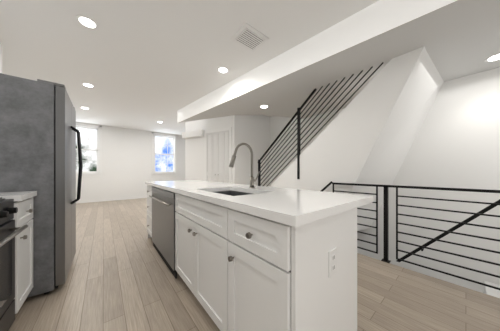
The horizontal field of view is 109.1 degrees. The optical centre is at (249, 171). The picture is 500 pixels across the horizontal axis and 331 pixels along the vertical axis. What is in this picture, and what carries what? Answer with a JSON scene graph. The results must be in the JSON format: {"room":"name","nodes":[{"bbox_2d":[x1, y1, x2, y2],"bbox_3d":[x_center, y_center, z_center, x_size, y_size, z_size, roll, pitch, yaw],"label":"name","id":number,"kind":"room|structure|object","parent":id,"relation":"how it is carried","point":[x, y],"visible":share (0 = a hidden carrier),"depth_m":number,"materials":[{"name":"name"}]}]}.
{"room":"kitchen","nodes":[
{"label":"kitchen","id":0,"kind":"room"},
{"bbox_2d":[0,43,1,72],"bbox_3d":[-2.921,-0.322,1.421,0.600,3.400,11.310,0,0,-40],"label":"wall","id":1,"kind":"structure","parent":0,"point":[0,58],"depth_m":2.36,"materials":[{"name":"white paint"}]},
{"bbox_2d":[76,122,184,199],"bbox_3d":[-4.476,-0.322,7.371,5.770,3.400,0.150,0,0,-40],"label":"wall","id":2,"kind":"structure","parent":0,"point":[126,162],"depth_m":6.95,"materials":[{"name":"white paint"}]},
{"bbox_2d":[76,122,102,176],"bbox_3d":[-5.841,-0.764,6.213,1.080,1.865,0.199,0,0,-40],"label":"window","id":3,"kind":"structure","parent":2,"relation":"in","point":[98,172],"depth_m":6.42,"materials":[{"name":"white paint"}]},
{"bbox_2d":[76,195,146,203],"bbox_3d":[-4.412,1.023,7.318,5.500,0.110,0.014,0,0,-40],"label":"baseboard","id":4,"kind":"structure","parent":2,"relation":"attached to","point":[108,199],"depth_m":6.65,"materials":[{"name":"white paint"}]},
{"bbox_2d":[151,132,177,175],"bbox_3d":[-3.788,-0.764,7.905,1.080,1.865,0.199,0,0,-40],"label":"window","id":5,"kind":"structure","parent":2,"relation":"in","point":[166,173],"depth_m":7.92,"materials":[{"name":"white paint"}]},
{"bbox_2d":[0,0,378,134],"bbox_3d":[-0.927,-1.867,3.066,5.770,0.310,11.310,0,0,-40],"label":"ceiling","id":6,"kind":"structure","parent":0,"point":[145,65],"depth_m":2.41,"materials":[{"name":"white paint"}]},
{"bbox_2d":[76,15,97,28],"bbox_3d":[-1.857,-1.708,2.033,0.190,0.007,0.190,0,0,-40],"label":"recessed light","id":7,"kind":"object","parent":6,"relation":"in","point":[86,21],"visible":1,"depth_m":2.03,"materials":[{"name":"white paint"}]},
{"bbox_2d":[81,83,94,87],"bbox_3d":[-3.186,-1.708,3.503,0.190,0.007,0.190,0,0,-40],"label":"recessed light","id":8,"kind":"object","parent":6,"relation":"in","point":[88,85],"visible":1,"depth_m":3.51,"materials":[{"name":"white paint"}]},
{"bbox_2d":[217,67,228,72],"bbox_3d":[-0.451,-1.708,2.984,0.190,0.007,0.190,0,0,-40],"label":"recessed light","id":9,"kind":"object","parent":6,"relation":"in","point":[222,69],"visible":1,"depth_m":2.99,"materials":[{"name":"white paint"}]},
{"bbox_2d":[231,23,268,51],"bbox_3d":[-0.001,-1.699,2.280,0.380,0.025,0.320,0,0,-40],"label":"ceiling vent","id":10,"kind":"object","parent":6,"relation":"in","point":[249,37],"visible":1,"depth_m":2.25,"materials":[{"name":"white plastic"}]},
{"bbox_2d":[178,0,499,122],"bbox_3d":[1.436,-1.697,2.756,2.517,0.650,7.827,0,0,-40],"label":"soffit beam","id":11,"kind":"structure","parent":6,"relation":"attached to","point":[458,38],"depth_m":2.17,"materials":[{"name":"white paint"}]},
{"bbox_2d":[484,53,499,61],"bbox_3d":[2.946,-1.368,2.117,0.190,0.007,0.190,0,0,-40],"label":"ceiling light","id":12,"kind":"object","parent":11,"relation":"attached to","point":[495,57],"visible":1,"depth_m":2.14,"materials":[{"name":"white paint"}]},
{"bbox_2d":[182,115,269,186],"bbox_3d":[-1.017,-0.317,5.849,2.128,2.790,2.580,0,0,-40],"label":"wall","id":13,"kind":"structure","parent":0,"point":[211,144],"depth_m":5.07,"materials":[{"name":"white paint"}]},
{"bbox_2d":[8,198,499,330],"bbox_3d":[-1.522,1.228,2.640,4.210,0.300,11.210,0,0,-40],"label":"floor","id":14,"kind":"structure","parent":0,"point":[120,277],"depth_m":1.54,"materials":[{"name":"brown wood"}]},
{"bbox_2d":[0,197,27,330],"bbox_3d":[-1.534,0.583,0.736,0.656,0.990,0.757,0,0,-40],"label":"range","id":15,"kind":"object","parent":14,"relation":"on","point":[8,232],"visible":1,"depth_m":1.09,"materials":[{"name":"black metal"}]},
{"bbox_2d":[0,191,36,313],"bbox_3d":[-1.910,0.618,1.166,0.624,0.920,0.370,0,0,-40],"label":"base cabinet","id":16,"kind":"object","parent":14,"relation":"on","point":[23,204],"visible":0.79,"depth_m":1.31,"materials":[{"name":"white paint"}]},
{"bbox_2d":[0,73,82,297],"bbox_3d":[-2.200,0.142,1.711,0.857,1.872,0.820,0,0,-40],"label":"fridge","id":17,"kind":"object","parent":14,"relation":"on","point":[38,130],"visible":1,"depth_m":1.53,"materials":[{"name":"grey metal"}]},
{"bbox_2d":[145,183,356,330],"bbox_3d":[-0.548,0.638,1.960,0.676,0.880,2.918,0,0,-40],"label":"kitchen island","id":18,"kind":"object","parent":14,"relation":"on","point":[243,257],"depth_m":0.92,"materials":[{"name":"white paint"}]},
{"bbox_2d":[153,180,372,226],"bbox_3d":[-0.454,0.178,2.044,0.840,0.040,2.960,0,0,-40],"label":"island countertop","id":19,"kind":"structure","parent":18,"relation":"on","point":[291,205],"depth_m":1.03,"materials":[{"name":"white stone"}]},
{"bbox_2d":[228,143,259,188],"bbox_3d":[-0.048,-0.059,1.690,0.356,0.434,0.060,0,0,-40],"label":"faucet","id":20,"kind":"object","parent":19,"relation":"on","point":[231,165],"depth_m":1.72,"materials":[{"name":"silver metal"}]},
{"bbox_2d":[321,181,499,289],"bbox_3d":[1.971,0.430,1.819,0.147,1.295,2.700,0,0,-40],"label":"guard rail","id":21,"kind":"object","parent":14,"relation":"on","point":[432,240],"visible":0.75,"depth_m":1.89,"materials":[{"name":"black metal"}]},
{"bbox_2d":[270,67,499,292],"bbox_3d":[1.253,0.978,4.863,0.120,6.000,11.310,0,0,-40],"label":"wall","id":22,"kind":"structure","parent":0,"point":[456,143],"depth_m":2.67,"materials":[{"name":"white paint"}]},
{"bbox_3d":[2.478,4.028,2.205,1.610,0.100,2.850,0,0,-39],"label":"floor","id":23,"kind":"structure","parent":0,"visible":0},
{"bbox_2d":[484,281,499,297],"bbox_3d":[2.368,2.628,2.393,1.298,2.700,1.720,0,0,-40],"label":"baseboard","id":24,"kind":"structure","parent":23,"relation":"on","point":[492,291],"depth_m":2.23,"materials":[{"name":"white paint"}]},
{"bbox_3d":[-0.611,1.228,6.015,1.490,0.300,7.160,0,0,-39],"label":"floor","id":25,"kind":"structure","parent":0,"visible":0},
{"bbox_2d":[270,46,443,230],"bbox_3d":[1.381,-0.147,3.590,1.298,2.450,3.360,0,0,-40],"label":"wall","id":26,"kind":"structure","parent":25,"relation":"on","point":[368,133],"depth_m":2.54,"materials":[{"name":"white paint"}]},
{"bbox_2d":[258,62,382,186],"bbox_3d":[0.929,-0.199,3.125,0.040,2.374,2.327,0,0,-40],"label":"stair rail","id":27,"kind":"object","parent":26,"relation":"on","point":[298,124],"visible":0.81,"depth_m":3.17,"materials":[{"name":"black metal"}]},
{"label":"outside","id":28,"kind":"structure","parent":0,"visible":0},
{"bbox_2d":[76,127,172,170],"bbox_3d":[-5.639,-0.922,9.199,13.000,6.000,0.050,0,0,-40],"label":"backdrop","id":29,"kind":"structure","parent":28,"point":[162,162],"depth_m":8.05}
]}

